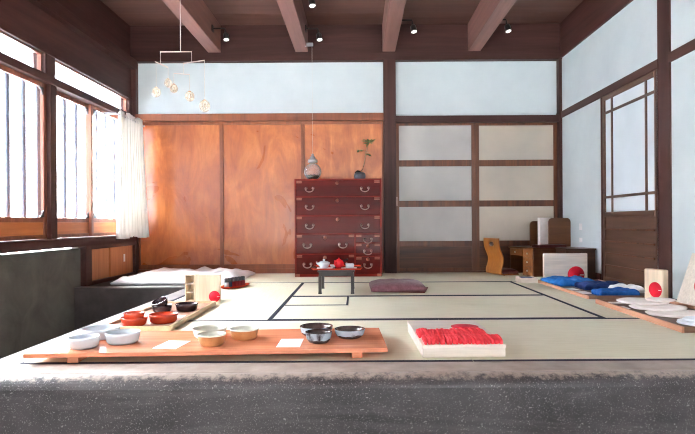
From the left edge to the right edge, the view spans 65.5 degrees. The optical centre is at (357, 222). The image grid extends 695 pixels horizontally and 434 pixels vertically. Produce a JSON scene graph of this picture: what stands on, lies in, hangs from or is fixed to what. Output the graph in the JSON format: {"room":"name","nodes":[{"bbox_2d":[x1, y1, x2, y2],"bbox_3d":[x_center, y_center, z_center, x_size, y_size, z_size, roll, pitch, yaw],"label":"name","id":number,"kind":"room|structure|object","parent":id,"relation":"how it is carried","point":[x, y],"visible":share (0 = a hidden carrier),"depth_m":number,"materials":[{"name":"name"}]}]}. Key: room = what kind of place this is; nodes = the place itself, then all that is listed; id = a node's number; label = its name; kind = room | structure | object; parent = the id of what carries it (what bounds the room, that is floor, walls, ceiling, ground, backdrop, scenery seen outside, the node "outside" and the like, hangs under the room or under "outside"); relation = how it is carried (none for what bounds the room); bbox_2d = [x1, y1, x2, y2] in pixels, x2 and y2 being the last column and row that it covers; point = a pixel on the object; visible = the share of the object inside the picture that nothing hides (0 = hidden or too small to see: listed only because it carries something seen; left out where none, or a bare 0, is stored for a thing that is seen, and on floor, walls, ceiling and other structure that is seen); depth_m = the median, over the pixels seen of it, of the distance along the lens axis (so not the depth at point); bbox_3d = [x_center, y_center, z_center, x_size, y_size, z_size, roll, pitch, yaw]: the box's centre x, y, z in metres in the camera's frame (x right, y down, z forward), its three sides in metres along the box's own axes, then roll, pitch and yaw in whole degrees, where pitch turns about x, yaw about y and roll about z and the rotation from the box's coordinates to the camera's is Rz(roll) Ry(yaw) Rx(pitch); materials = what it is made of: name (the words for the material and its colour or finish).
{"room":"japanese tatami room","nodes":[
{"label":"japanese tatami room","id":0,"kind":"room"},
{"bbox_2d":[0,247,80,358],"bbox_3d":[-2.557,0.595,1.550,0.120,0.800,9.100,0,0,0],"label":"wall","id":1,"kind":"structure","parent":0,"point":[37,294],"depth_m":4.19,"materials":[{"name":"concrete"}]},
{"bbox_2d":[0,64,46,240],"bbox_3d":[-2.519,-0.490,3.990,0.028,1.246,0.720,0,0,0],"label":"window","id":2,"kind":"structure","parent":1,"relation":"in","point":[11,228],"depth_m":4.21,"materials":[{"name":"brown wood"}]},
{"bbox_2d":[37,84,57,238],"bbox_3d":[-2.528,-0.490,4.395,0.110,1.250,0.090,0,0,0],"label":"trim","id":3,"kind":"structure","parent":1,"relation":"attached to","point":[51,90],"depth_m":4.35,"materials":[{"name":"wood"}]},
{"bbox_2d":[4,72,115,218],"bbox_3d":[-2.644,-0.484,3.700,0.062,1.400,4.800,0,0,0],"label":"bars","id":4,"kind":"object","parent":1,"relation":"attached to","point":[7,195],"visible":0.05,"depth_m":4.88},
{"bbox_2d":[0,235,135,253],"bbox_3d":[-2.514,0.175,3.675,0.130,0.080,4.630,0,0,0],"label":"trim","id":5,"kind":"structure","parent":1,"relation":"attached to","point":[38,244],"depth_m":4.36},
{"bbox_2d":[57,91,88,237],"bbox_3d":[-2.549,-0.490,4.785,0.028,1.246,0.690,0,0,0],"label":"window","id":6,"kind":"structure","parent":1,"relation":"in","point":[66,227],"depth_m":4.91,"materials":[{"name":"brown wood"}]},
{"bbox_2d":[88,104,117,236],"bbox_3d":[-2.519,-0.490,5.503,0.028,1.246,0.855,0,0,0],"label":"window","id":7,"kind":"structure","parent":1,"relation":"in","point":[97,226],"depth_m":5.10,"materials":[{"name":"brown wood"}]},
{"bbox_2d":[78,240,135,285],"bbox_3d":[-2.483,0.384,5.430,0.070,0.389,1.140,0,0,0],"label":"door","id":8,"kind":"structure","parent":1,"relation":"in","point":[102,263],"depth_m":5.33,"materials":[{"name":"orange wood"}]},
{"bbox_2d":[103,109,148,238],"bbox_3d":[-2.371,-0.477,5.600,0.205,1.287,0.720,0,0,0],"label":"curtain","id":9,"kind":"object","parent":1,"relation":"hanging from","point":[131,211],"visible":1,"depth_m":5.52,"materials":[{"name":"white fabric"}]},
{"bbox_2d":[75,286,184,287],"bbox_3d":[-1.928,0.573,4.806,1.138,0.004,0.108,0,0,0],"label":"trim","id":10,"kind":"structure","parent":1,"relation":"attached to","point":[80,286],"depth_m":4.77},
{"bbox_2d":[131,63,138,273],"bbox_3d":[-2.476,-0.605,6.005,0.055,2.360,0.090,0,0,0],"label":"trim","id":11,"kind":"structure","parent":1,"relation":"attached to","point":[134,72],"depth_m":5.96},
{"bbox_2d":[0,0,130,98],"bbox_3d":[-2.559,-1.567,3.705,0.100,0.435,4.690,0,0,0],"label":"wall","id":12,"kind":"structure","parent":0,"point":[22,17],"depth_m":4.58,"materials":[{"name":"wood"}]},
{"bbox_2d":[0,37,119,105],"bbox_3d":[-3.046,-1.817,2.400,0.830,0.250,11.200,0,0,0],"label":"window","id":13,"kind":"structure","parent":12,"relation":"attached to","point":[4,44],"depth_m":6.27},
{"bbox_2d":[0,24,132,99],"bbox_3d":[-2.508,-1.365,3.675,0.040,0.030,4.630,0,0,0],"label":"trim","id":14,"kind":"structure","parent":12,"relation":"attached to","point":[4,29],"depth_m":4.52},
{"bbox_2d":[27,0,136,68],"bbox_3d":[-2.483,-1.735,1.474,0.095,0.100,8.949,0,0,0],"label":"trim","id":15,"kind":"structure","parent":12,"relation":"attached to","point":[52,8],"depth_m":4.83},
{"bbox_2d":[55,0,129,54],"bbox_3d":[-2.562,-1.975,1.474,0.100,0.380,8.949,0,0,0],"label":"trim","id":16,"kind":"structure","parent":12,"relation":"attached to","point":[94,13],"depth_m":5.31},
{"bbox_2d":[100,0,582,25],"bbox_3d":[-0.133,-2.204,1.520,4.760,0.050,9.040,0,0,0],"label":"ceiling","id":17,"kind":"structure","parent":0,"point":[133,12],"depth_m":5.59,"materials":[{"name":"wood"}]},
{"bbox_2d":[155,0,205,100],"bbox_3d":[-1.315,-1.494,4.000,0.430,1.357,0.080,0,0,0],"label":"mobile","id":18,"kind":"object","parent":17,"relation":"hanging from","point":[180,0],"visible":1,"depth_m":4.00,"materials":[{"name":"gold metal"}]},
{"bbox_2d":[304,43,320,178],"bbox_3d":[-0.486,-1.179,5.750,0.184,1.462,0.184,0,0,0],"label":"pendant lamp","id":19,"kind":"object","parent":17,"relation":"hanging from","point":[312,159],"visible":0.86,"depth_m":5.73,"materials":[{"name":"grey glass"}]},
{"bbox_2d":[138,61,556,115],"bbox_3d":[-0.123,-0.594,6.090,4.960,2.410,0.120,0,0,0],"label":"wall","id":20,"kind":"structure","parent":0,"point":[491,87],"depth_m":6.03,"materials":[{"name":"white paint"}]},
{"bbox_2d":[74,279,184,329],"bbox_3d":[-1.926,0.783,5.395,1.138,0.416,1.290,0,0,0],"label":"platform","id":21,"kind":"object","parent":20,"relation":"attached to","point":[92,305],"depth_m":4.75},
{"bbox_2d":[110,266,254,284],"bbox_3d":[-1.697,0.516,5.420,1.132,0.103,1.010,0,0,2],"label":"futon","id":22,"kind":"object","parent":21,"relation":"on","point":[162,276],"visible":0.72,"depth_m":5.11,"materials":[{"name":"white fabric"}]},
{"bbox_2d":[139,122,221,269],"bbox_3d":[-1.979,-0.298,6.020,0.925,1.640,0.040,0,0,0],"label":"door","id":23,"kind":"structure","parent":20,"relation":"in","point":[183,159],"depth_m":6.02,"materials":[{"name":"orange wood"}]},
{"bbox_2d":[162,0,220,52],"bbox_3d":[-1.582,-2.021,1.476,0.140,0.300,8.951,0,0,0],"label":"beam","id":24,"kind":"structure","parent":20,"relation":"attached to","point":[196,16],"depth_m":5.25,"materials":[{"name":"brown paint"}]},
{"bbox_2d":[134,113,383,121],"bbox_3d":[-1.112,-1.163,6.005,2.790,0.080,0.090,0,0,0],"label":"trim","id":25,"kind":"structure","parent":20,"relation":"attached to","point":[246,116],"depth_m":5.96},
{"bbox_2d":[138,268,383,273],"bbox_3d":[-1.102,0.567,6.018,2.790,0.100,0.065,0,0,0],"label":"trim","id":26,"kind":"structure","parent":20,"relation":"attached to","point":[257,271],"depth_m":5.99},
{"bbox_2d":[221,121,302,268],"bbox_3d":[-1.065,-0.304,6.020,0.903,1.640,0.040,0,0,0],"label":"door","id":27,"kind":"structure","parent":20,"relation":"in","point":[261,161],"depth_m":6.02,"materials":[{"name":"orange wood"}]},
{"bbox_2d":[277,0,307,51],"bbox_3d":[-0.620,-2.026,1.476,0.140,0.300,8.951,0,0,0],"label":"beam","id":28,"kind":"structure","parent":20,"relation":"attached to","point":[292,11],"depth_m":5.17,"materials":[{"name":"brown paint"}]},
{"bbox_2d":[302,121,383,267],"bbox_3d":[-0.164,-0.309,6.020,0.900,1.640,0.040,0,0,0],"label":"door","id":29,"kind":"structure","parent":20,"relation":"in","point":[336,144],"depth_m":6.02,"materials":[{"name":"orange wood"}]},
{"bbox_2d":[130,23,561,63],"bbox_3d":[-0.132,-1.983,6.025,4.960,0.392,0.150,0,0,0],"label":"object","id":30,"kind":"structure","parent":20,"relation":"attached to","point":[537,41],"depth_m":5.95,"materials":[{"name":"wood"}]},
{"bbox_2d":[383,59,396,272],"bbox_3d":[0.354,-0.622,6.005,0.135,2.360,0.110,0,0,0],"label":"trim","id":31,"kind":"structure","parent":20,"relation":"attached to","point":[389,66],"depth_m":5.95,"materials":[{"name":"wood"}]},
{"bbox_2d":[382,0,405,51],"bbox_3d":[0.338,-2.032,1.476,0.140,0.300,8.951,0,0,0],"label":"beam","id":32,"kind":"structure","parent":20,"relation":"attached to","point":[393,9],"depth_m":5.19,"materials":[{"name":"brown paint"}]},
{"bbox_2d":[396,123,476,270],"bbox_3d":[0.861,-0.281,6.010,0.905,1.648,0.025,0,0,0],"label":"door","id":33,"kind":"structure","parent":20,"relation":"in","point":[436,162],"depth_m":6.01,"materials":[{"name":"paper"}]},
{"bbox_2d":[397,271,485,272],"bbox_3d":[1.346,0.571,6.018,1.835,0.062,0.065,0,0,0],"label":"trim","id":34,"kind":"structure","parent":20,"relation":"attached to","point":[397,271],"depth_m":5.99,"materials":[{"name":"brown wood"}]},
{"bbox_2d":[396,115,558,122],"bbox_3d":[1.318,-1.145,6.005,1.800,0.075,0.090,0,0,0],"label":"trim","id":35,"kind":"structure","parent":20,"relation":"attached to","point":[443,118],"depth_m":5.96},
{"bbox_2d":[468,0,515,50],"bbox_3d":[1.278,-2.038,1.476,0.140,0.300,8.951,0,0,0],"label":"beam","id":36,"kind":"structure","parent":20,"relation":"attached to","point":[488,14],"depth_m":5.26,"materials":[{"name":"brown paint"}]},
{"bbox_2d":[476,123,556,270],"bbox_3d":[1.768,-0.286,6.033,0.930,1.648,0.022,0,0,0],"label":"door","id":37,"kind":"structure","parent":20,"relation":"in","point":[516,163],"depth_m":6.03,"materials":[{"name":"paper"}]},
{"bbox_2d":[0,360,694,373],"bbox_3d":[0.383,0.557,2.090,3.760,0.002,0.132,0,0,0],"label":"trim","id":38,"kind":"structure","parent":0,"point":[661,364],"depth_m":2.09,"materials":[{"name":"wood"}]},
{"bbox_2d":[562,0,694,298],"bbox_3d":[2.308,-0.424,1.550,0.100,2.780,9.100,0,0,0],"label":"wall","id":39,"kind":"structure","parent":0,"point":[626,43],"depth_m":4.60,"materials":[{"name":"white paint"}]},
{"bbox_2d":[0,370,694,433],"bbox_3d":[0.385,0.768,2.061,3.760,0.420,0.191,0,0,0],"label":"trim","id":40,"kind":"structure","parent":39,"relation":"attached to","point":[581,401],"depth_m":1.97,"materials":[{"name":"stone"}]},
{"bbox_2d":[556,59,562,217],"bbox_3d":[2.239,-0.633,6.003,0.035,2.360,0.095,0,0,0],"label":"trim","id":41,"kind":"structure","parent":39,"relation":"attached to","point":[559,61],"depth_m":5.96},
{"bbox_2d":[560,0,632,57],"bbox_3d":[2.288,-2.004,1.475,0.120,0.380,8.950,0,0,0],"label":"trim","id":42,"kind":"structure","parent":39,"relation":"attached to","point":[588,16],"depth_m":5.30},
{"bbox_2d":[600,98,602,279],"bbox_3d":[2.264,-0.303,4.995,0.028,1.700,0.020,0,0,0],"label":"trim","id":43,"kind":"structure","parent":39,"relation":"attached to","point":[600,98],"depth_m":4.99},
{"bbox_2d":[561,39,694,117],"bbox_3d":[2.256,-1.188,1.478,0.035,0.070,8.955,0,0,0],"label":"trim","id":44,"kind":"structure","parent":39,"relation":"attached to","point":[689,46],"depth_m":4.43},
{"bbox_2d":[602,70,658,288],"bbox_3d":[2.271,-0.308,4.530,0.030,1.750,0.980,0,0,0],"label":"door","id":45,"kind":"structure","parent":39,"relation":"in","point":[629,118],"depth_m":4.50,"materials":[{"name":"brown wood"}]},
{"bbox_2d":[657,0,672,297],"bbox_3d":[2.276,-0.633,3.967,0.060,2.360,0.165,0,0,0],"label":"trim","id":46,"kind":"structure","parent":39,"relation":"attached to","point":[663,6],"depth_m":3.95,"materials":[{"name":"wood"}]},
{"bbox_3d":[-0.114,1.031,0.900,4.960,0.100,7.800,0,0,0],"label":"floor","id":47,"kind":"structure","parent":0,"visible":0},
{"bbox_2d":[0,289,184,363],"bbox_3d":[-1.426,0.778,3.454,0.138,0.420,2.593,0,0,0],"label":"trim","id":48,"kind":"structure","parent":47,"relation":"on","point":[16,358],"depth_m":2.76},
{"bbox_3d":[0.410,0.793,4.070,3.710,0.370,3.940,0,0,0],"label":"trim","id":49,"kind":"structure","parent":47,"relation":"on","visible":0},
{"bbox_2d":[171,283,303,319],"bbox_3d":[-0.926,0.590,4.075,0.857,0.052,1.927,0,0,0],"label":"mat","id":50,"kind":"object","parent":49,"relation":"on","point":[255,301],"visible":0.57,"depth_m":3.81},
{"bbox_2d":[107,301,215,330],"bbox_3d":[-1.157,0.552,3.250,0.370,0.026,0.900,0,0,0],"label":"wooden tray","id":51,"kind":"object","parent":50,"relation":"on","point":[203,306],"visible":0.44,"depth_m":3.06,"materials":[{"name":"brown wood"}]},
{"bbox_2d":[120,315,147,325],"bbox_3d":[-1.202,0.530,2.900,0.138,0.046,0.138,0,0,0],"label":"bowl","id":52,"kind":"object","parent":51,"relation":"on","point":[140,321],"visible":0.84,"depth_m":2.85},
{"bbox_2d":[123,311,144,318],"bbox_3d":[-1.202,0.505,2.900,0.108,0.045,0.108,0,0,0],"label":"bowl","id":53,"kind":"object","parent":52,"relation":"on","point":[130,314],"visible":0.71,"depth_m":2.87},
{"bbox_2d":[151,303,172,312],"bbox_3d":[-1.212,0.531,3.340,0.124,0.045,0.124,0,0,0],"label":"bowl","id":54,"kind":"object","parent":51,"relation":"on","point":[168,307],"visible":0.88,"depth_m":3.29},
{"bbox_2d":[151,296,167,305],"bbox_3d":[-1.221,0.495,3.322,0.097,0.074,0.097,0,0,-2],"label":"bowl","id":55,"kind":"object","parent":54,"relation":"on","point":[161,301],"visible":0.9,"depth_m":3.33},
{"bbox_2d":[149,311,177,323],"bbox_3d":[-1.077,0.529,2.990,0.156,0.047,0.156,0,0,0],"label":"bowl","id":56,"kind":"object","parent":51,"relation":"on","point":[168,317],"visible":1,"depth_m":2.94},
{"bbox_2d":[175,302,197,311],"bbox_3d":[-1.072,0.529,3.380,0.140,0.047,0.140,0,0,0],"label":"bowl","id":57,"kind":"object","parent":51,"relation":"on","point":[181,306],"visible":1,"depth_m":3.33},
{"bbox_2d":[185,273,198,300],"bbox_3d":[-1.197,0.469,3.900,0.070,0.192,0.100,0,0,3],"label":"wooden box","id":58,"kind":"object","parent":50,"relation":"on","point":[190,279],"visible":0.62,"depth_m":3.88,"materials":[{"name":"brown wood"}]},
{"bbox_2d":[196,274,220,302],"bbox_3d":[-1.057,0.467,3.813,0.176,0.196,0.029,0,0,3],"label":"lid","id":59,"kind":"object","parent":50,"relation":"on","point":[208,286],"visible":0.84,"depth_m":3.80,"materials":[{"name":"brown wood"}]},
{"bbox_2d":[20,319,472,363],"bbox_3d":[-0.447,0.587,2.634,1.817,0.052,0.949,0,0,0],"label":"mat","id":60,"kind":"object","parent":49,"relation":"on","point":[401,346],"visible":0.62,"depth_m":2.27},
{"bbox_2d":[23,328,387,362],"bbox_3d":[-0.612,0.539,2.385,1.450,0.045,0.430,0,0,-3],"label":"display table","id":61,"kind":"object","parent":60,"relation":"on","point":[266,341],"visible":0.71,"depth_m":2.23,"materials":[{"name":"wood"}]},
{"bbox_2d":[30,343,67,351],"bbox_3d":[-1.262,0.520,2.245,0.115,0.002,0.145,0,0,0],"label":"display card","id":62,"kind":"object","parent":61,"relation":"on","point":[53,347],"visible":0.86,"depth_m":2.23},
{"bbox_2d":[67,333,100,349],"bbox_3d":[-1.142,0.497,2.250,0.126,0.045,0.126,0,0,0],"label":"bowl","id":63,"kind":"object","parent":61,"relation":"on","point":[80,341],"visible":1,"depth_m":2.21,"materials":[{"name":"white ceramic"}]},
{"bbox_2d":[80,324,119,339],"bbox_3d":[-1.162,0.497,2.440,0.164,0.046,0.164,0,0,0],"label":"bowl","id":64,"kind":"object","parent":61,"relation":"on","point":[100,329],"visible":0.47,"depth_m":2.47,"materials":[{"name":"white ceramic"}]},
{"bbox_2d":[104,329,140,344],"bbox_3d":[-1.017,0.496,2.335,0.144,0.047,0.144,0,0,0],"label":"bowl","id":65,"kind":"object","parent":61,"relation":"on","point":[118,336],"visible":1,"depth_m":2.29,"materials":[{"name":"white ceramic"}]},
{"bbox_2d":[152,340,189,348],"bbox_3d":[-0.787,0.517,2.285,0.100,0.002,0.145,0,0,7],"label":"display card","id":66,"kind":"object","parent":61,"relation":"on","point":[169,344],"visible":1,"depth_m":2.27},
{"bbox_2d":[192,325,226,338],"bbox_3d":[-0.669,0.496,2.435,0.153,0.043,0.153,0,0,-44],"label":"bowl","id":67,"kind":"object","parent":61,"relation":"on","point":[203,328],"visible":0.53,"depth_m":2.48,"materials":[{"name":"beige ceramic"}]},
{"bbox_2d":[197,331,225,346],"bbox_3d":[-0.617,0.493,2.280,0.119,0.048,0.119,0,0,-21],"label":"bowl","id":68,"kind":"object","parent":61,"relation":"on","point":[208,338],"visible":1,"depth_m":2.24,"materials":[{"name":"brown ceramic"}]},
{"bbox_2d":[230,325,258,340],"bbox_3d":[-0.505,0.493,2.400,0.127,0.047,0.127,0,0,38],"label":"bowl","id":69,"kind":"object","parent":61,"relation":"on","point":[246,332],"visible":1,"depth_m":2.36,"materials":[{"name":"brown ceramic"}]},
{"bbox_2d":[276,339,302,346],"bbox_3d":[-0.289,0.514,2.305,0.098,0.002,0.155,0,0,0],"label":"display card","id":70,"kind":"object","parent":61,"relation":"on","point":[283,342],"visible":1,"depth_m":2.29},
{"bbox_2d":[300,323,332,335],"bbox_3d":[-0.190,0.492,2.465,0.151,0.044,0.151,0,0,-36],"label":"bowl","id":71,"kind":"object","parent":61,"relation":"on","point":[304,327],"visible":0.52,"depth_m":2.51,"materials":[{"name":"black ceramic"}]},
{"bbox_2d":[305,329,331,343],"bbox_3d":[-0.169,0.491,2.325,0.115,0.046,0.115,0,0,-25],"label":"bowl","id":72,"kind":"object","parent":61,"relation":"on","point":[314,336],"visible":1,"depth_m":2.29,"materials":[{"name":"black ceramic"}]},
{"bbox_2d":[334,326,364,338],"bbox_3d":[-0.037,0.494,2.420,0.137,0.039,0.137,0,0,-4],"label":"bowl","id":73,"kind":"object","parent":61,"relation":"on","point":[343,332],"visible":1,"depth_m":2.38,"materials":[{"name":"black ceramic"}]},
{"bbox_2d":[407,320,505,357],"bbox_3d":[0.431,0.529,2.495,0.346,0.054,0.554,0,0,-1],"label":"gift box","id":74,"kind":"object","parent":60,"relation":"on","point":[436,350],"visible":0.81,"depth_m":2.22,"materials":[{"name":"white wood"}]},
{"bbox_2d":[285,296,348,305],"bbox_3d":[-0.281,0.586,3.875,0.427,0.052,0.447,0,0,0],"label":"mat","id":75,"kind":"object","parent":49,"relation":"on","point":[295,300],"visible":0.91,"depth_m":3.88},
{"bbox_2d":[245,273,396,282],"bbox_3d":[-0.481,0.587,5.513,1.747,0.052,0.942,0,0,0],"label":"mat","id":76,"kind":"object","parent":49,"relation":"on","point":[266,277],"visible":0.29,"depth_m":5.39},
{"bbox_2d":[294,178,381,276],"bbox_3d":[-0.204,0.055,5.750,0.896,1.009,0.429,0,0,0],"label":"dresser","id":77,"kind":"object","parent":76,"relation":"on","point":[335,219],"visible":0.94,"depth_m":5.56,"materials":[{"name":"red wood"}]},
{"bbox_2d":[354,139,374,178],"bbox_3d":[0.075,-0.669,5.744,0.241,0.438,0.161,0,0,0],"label":"potted plant","id":78,"kind":"object","parent":77,"relation":"on","point":[358,174],"visible":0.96,"depth_m":5.72,"materials":[{"name":"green plant"}]},
{"bbox_2d":[294,281,541,295],"bbox_3d":[0.454,0.581,4.570,1.897,0.052,0.937,0,0,0],"label":"mat","id":79,"kind":"object","parent":49,"relation":"on","point":[482,287],"visible":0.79,"depth_m":4.46,"materials":[{"name":"wicker"}]},
{"bbox_2d":[318,270,354,293],"bbox_3d":[-0.170,0.467,4.400,0.290,0.185,0.380,0,0,0],"label":"table","id":80,"kind":"object","parent":79,"relation":"on","point":[322,273],"visible":0.7,"depth_m":4.22,"materials":[{"name":"black paint"}]},
{"bbox_2d":[311,264,362,269],"bbox_3d":[-0.166,0.365,4.400,0.406,0.018,0.354,0,0,0],"label":"lacquer tray","id":81,"kind":"object","parent":80,"relation":"on","point":[359,267],"visible":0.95,"depth_m":4.24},
{"bbox_2d":[334,258,347,267],"bbox_3d":[-0.137,0.325,4.371,0.117,0.081,0.099,0,0,0],"label":"teapot","id":82,"kind":"object","parent":81,"relation":"on","point":[338,263],"visible":1,"depth_m":4.35,"materials":[{"name":"red ceramic"}]},
{"bbox_2d":[369,278,426,291],"bbox_3d":[0.318,0.508,4.460,0.440,0.077,0.420,0,0,-1],"label":"floor cushion","id":83,"kind":"object","parent":79,"relation":"on","point":[379,285],"visible":1,"depth_m":4.26,"materials":[{"name":"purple fabric"}]},
{"bbox_2d":[395,287,427,292],"bbox_3d":[0.355,0.549,4.445,0.420,0.014,0.340,0,0,11],"label":"mat","id":84,"kind":"object","parent":79,"relation":"on","point":[427,287],"visible":0.11,"depth_m":4.26,"materials":[{"name":"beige fabric"}]},
{"bbox_2d":[272,295,599,319],"bbox_3d":[0.454,0.581,3.605,1.897,0.052,0.987,0,0,0],"label":"mat","id":85,"kind":"object","parent":49,"relation":"on","point":[435,306],"visible":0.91,"depth_m":3.47,"materials":[{"name":"wicker"}]},
{"bbox_2d":[394,272,542,281],"bbox_3d":[1.328,0.576,5.513,1.867,0.052,0.942,0,0,0],"label":"mat","id":86,"kind":"object","parent":49,"relation":"on","point":[434,276],"visible":0.25,"depth_m":5.50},
{"bbox_2d":[483,238,518,275],"bbox_3d":[1.525,0.358,5.742,0.256,0.388,0.300,0,0,-17],"label":"chair","id":87,"kind":"object","parent":86,"relation":"on","point":[495,263],"visible":1,"depth_m":5.67,"materials":[{"name":"brown wood"}]},
{"bbox_2d":[502,268,517,273],"bbox_3d":[1.558,0.511,5.752,0.180,0.052,0.250,0,0,-17],"label":"seat cushion","id":88,"kind":"object","parent":87,"relation":"on","point":[504,270],"depth_m":5.64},
{"bbox_2d":[508,246,555,276],"bbox_3d":[1.927,0.401,5.695,0.499,0.292,0.470,0,0,-15],"label":"writing desk","id":89,"kind":"object","parent":86,"relation":"on","point":[527,260],"visible":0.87,"depth_m":5.50,"materials":[{"name":"brown wood"}]},
{"bbox_2d":[532,244,565,247],"bbox_3d":[1.952,0.240,5.502,0.320,0.028,0.130,0,0,-15],"label":"book","id":90,"kind":"object","parent":89,"relation":"on","point":[539,245],"visible":0.98,"depth_m":5.46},
{"bbox_2d":[530,218,570,246],"bbox_3d":[2.045,0.104,5.759,0.295,0.300,0.302,0,0,-15],"label":"book stand","id":91,"kind":"object","parent":89,"relation":"on","point":[559,229],"visible":0.69,"depth_m":5.63,"materials":[{"name":"brown wood"}]},
{"bbox_2d":[538,218,549,244],"bbox_3d":[1.973,0.095,5.726,0.121,0.290,0.050,0,0,-12],"label":"book","id":92,"kind":"object","parent":91,"relation":"on","point":[542,222],"visible":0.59,"depth_m":5.70,"materials":[{"name":"white paper"}]},
{"bbox_2d":[555,247,595,278],"bbox_3d":[2.105,0.396,5.232,0.285,0.299,0.285,0,0,0],"label":"chest","id":93,"kind":"object","parent":86,"relation":"on","point":[591,262],"visible":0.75,"depth_m":5.10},
{"bbox_2d":[439,318,694,361],"bbox_3d":[1.363,0.576,2.634,1.797,0.052,0.949,0,0,0],"label":"mat","id":94,"kind":"object","parent":49,"relation":"on","point":[525,339],"visible":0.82,"depth_m":2.53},
{"bbox_2d":[509,281,676,317],"bbox_3d":[1.833,0.573,4.075,0.857,0.052,1.927,0,0,0],"label":"mat","id":95,"kind":"object","parent":49,"relation":"on","point":[589,306],"visible":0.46,"depth_m":3.80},
{"bbox_2d":[516,276,537,282],"bbox_3d":[1.553,0.526,4.975,0.156,0.046,0.160,0,0,0],"label":"gift box","id":96,"kind":"object","parent":95,"relation":"on","point":[518,279],"visible":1,"depth_m":4.89,"materials":[{"name":"white wood"}]},
{"bbox_2d":[543,253,586,277],"bbox_3d":[1.915,0.424,4.992,0.400,0.274,0.036,0,0,0],"label":"box","id":97,"kind":"object","parent":95,"relation":"on","point":[554,264],"visible":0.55,"depth_m":4.97,"materials":[{"name":"white wood"}]},
{"bbox_2d":[538,279,644,298],"bbox_3d":[1.921,0.535,4.400,0.565,0.024,1.090,0,0,0],"label":"wooden tray","id":98,"kind":"object","parent":95,"relation":"on","point":[642,295],"visible":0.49,"depth_m":4.00,"materials":[{"name":"brown wood"}]},
{"bbox_2d":[540,275,593,286],"bbox_3d":[1.846,0.503,4.720,0.361,0.065,0.411,0,0,-3],"label":"folded cloth","id":99,"kind":"object","parent":98,"relation":"on","point":[561,281],"visible":0.81,"depth_m":4.59,"materials":[{"name":"blue fabric"}]},
{"bbox_2d":[574,280,623,289],"bbox_3d":[1.958,0.503,4.365,0.340,0.064,0.235,0,0,2],"label":"folded cloth","id":100,"kind":"object","parent":98,"relation":"on","point":[585,285],"visible":0.73,"depth_m":4.29,"materials":[{"name":"blue fabric"}]},
{"bbox_2d":[591,287,639,295],"bbox_3d":[1.893,0.508,3.974,0.289,0.054,0.176,0,0,0],"label":"folded cloth","id":101,"kind":"object","parent":98,"relation":"on","point":[616,290],"visible":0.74,"depth_m":3.90,"materials":[{"name":"blue fabric"}]},
{"bbox_2d":[608,283,644,292],"bbox_3d":[2.068,0.504,4.160,0.214,0.060,0.153,0,0,0],"label":"folded cloth","id":102,"kind":"object","parent":98,"relation":"on","point":[640,289],"visible":0.49,"depth_m":4.11,"materials":[{"name":"white fabric"}]},
{"bbox_2d":[595,299,694,332],"bbox_3d":[1.841,0.532,3.170,0.465,0.030,0.980,0,0,0],"label":"wooden tray","id":103,"kind":"object","parent":95,"relation":"on","point":[668,322],"visible":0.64,"depth_m":3.08,"materials":[{"name":"brown wood"}]},
{"bbox_2d":[616,297,669,304],"bbox_3d":[1.814,0.499,3.430,0.312,0.014,0.265,0,0,0],"label":"felt round","id":104,"kind":"object","parent":103,"relation":"on","point":[640,301],"visible":0.77,"depth_m":3.36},
{"bbox_2d":[645,297,675,301],"bbox_3d":[1.903,0.485,3.401,0.171,0.010,0.161,0,0,0],"label":"felt round","id":105,"kind":"object","parent":104,"relation":"on","point":[656,299],"visible":1,"depth_m":3.37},
{"bbox_2d":[629,304,687,310],"bbox_3d":[1.829,0.514,3.292,0.333,0.014,0.262,0,0,0],"label":"felt round","id":106,"kind":"object","parent":103,"relation":"on","point":[664,307],"visible":0.83,"depth_m":3.22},
{"bbox_2d":[645,310,694,317],"bbox_3d":[1.858,0.528,3.141,0.353,0.014,0.250,0,0,0],"label":"felt round","id":107,"kind":"object","parent":103,"relation":"on","point":[673,314],"visible":0.72,"depth_m":3.10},
{"bbox_2d":[644,268,667,297],"bbox_3d":[2.067,0.435,3.743,0.053,0.222,0.156,0,0,-19],"label":"lid","id":108,"kind":"object","parent":95,"relation":"on","point":[656,280],"visible":0.77,"depth_m":3.71,"materials":[{"name":"beige wood"}]},
{"bbox_2d":[676,253,694,305],"bbox_3d":[2.154,0.373,3.325,0.138,0.341,0.450,0,0,0],"label":"lid","id":109,"kind":"object","parent":95,"relation":"on","point":[686,295],"visible":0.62,"depth_m":3.48,"materials":[{"name":"beige wood"}]},
{"bbox_3d":[-2.565,-0.775,-0.820,0.120,2.020,4.360,0,0,0],"label":"wall","id":110,"kind":"structure","parent":0,"visible":0},
{"bbox_2d":[0,31,41,70],"bbox_3d":[-2.533,-1.265,3.620,0.030,0.170,1.360,0,0,0],"label":"window","id":111,"kind":"structure","parent":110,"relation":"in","point":[39,54],"depth_m":4.17,"materials":[{"name":"brown wood"}]},
{"bbox_2d":[33,53,54,76],"bbox_3d":[-2.538,-1.265,4.370,0.100,0.170,0.140,0,0,0],"label":"trim","id":112,"kind":"structure","parent":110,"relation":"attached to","point":[48,62],"depth_m":4.32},
{"bbox_2d":[0,52,133,115],"bbox_3d":[-2.527,-1.147,3.675,0.120,0.065,4.630,0,0,0],"label":"trim","id":113,"kind":"structure","parent":110,"relation":"attached to","point":[6,60],"depth_m":4.42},
{"bbox_2d":[55,60,126,111],"bbox_3d":[-2.533,-1.265,5.160,0.030,0.170,1.440,0,0,0],"label":"window","id":114,"kind":"structure","parent":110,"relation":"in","point":[56,62],"depth_m":5.20,"materials":[{"name":"brown wood"}]},
{"bbox_2d":[120,98,132,114],"bbox_3d":[-2.538,-1.265,5.955,0.100,0.170,0.150,0,0,0],"label":"trim","id":115,"kind":"structure","parent":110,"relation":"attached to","point":[129,101],"depth_m":5.88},
{"label":"outside","id":116,"kind":"structure","parent":0,"visible":0},
{"bbox_3d":[0.006,1.040,5.500,18.000,0.080,29.000,0,0,0],"label":"street","id":117,"kind":"object","parent":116,"visible":0},
{"bbox_2d":[0,48,119,254],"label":"window","id":118,"kind":"structure","parent":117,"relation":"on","point":[15,121],"depth_m":10.04,"materials":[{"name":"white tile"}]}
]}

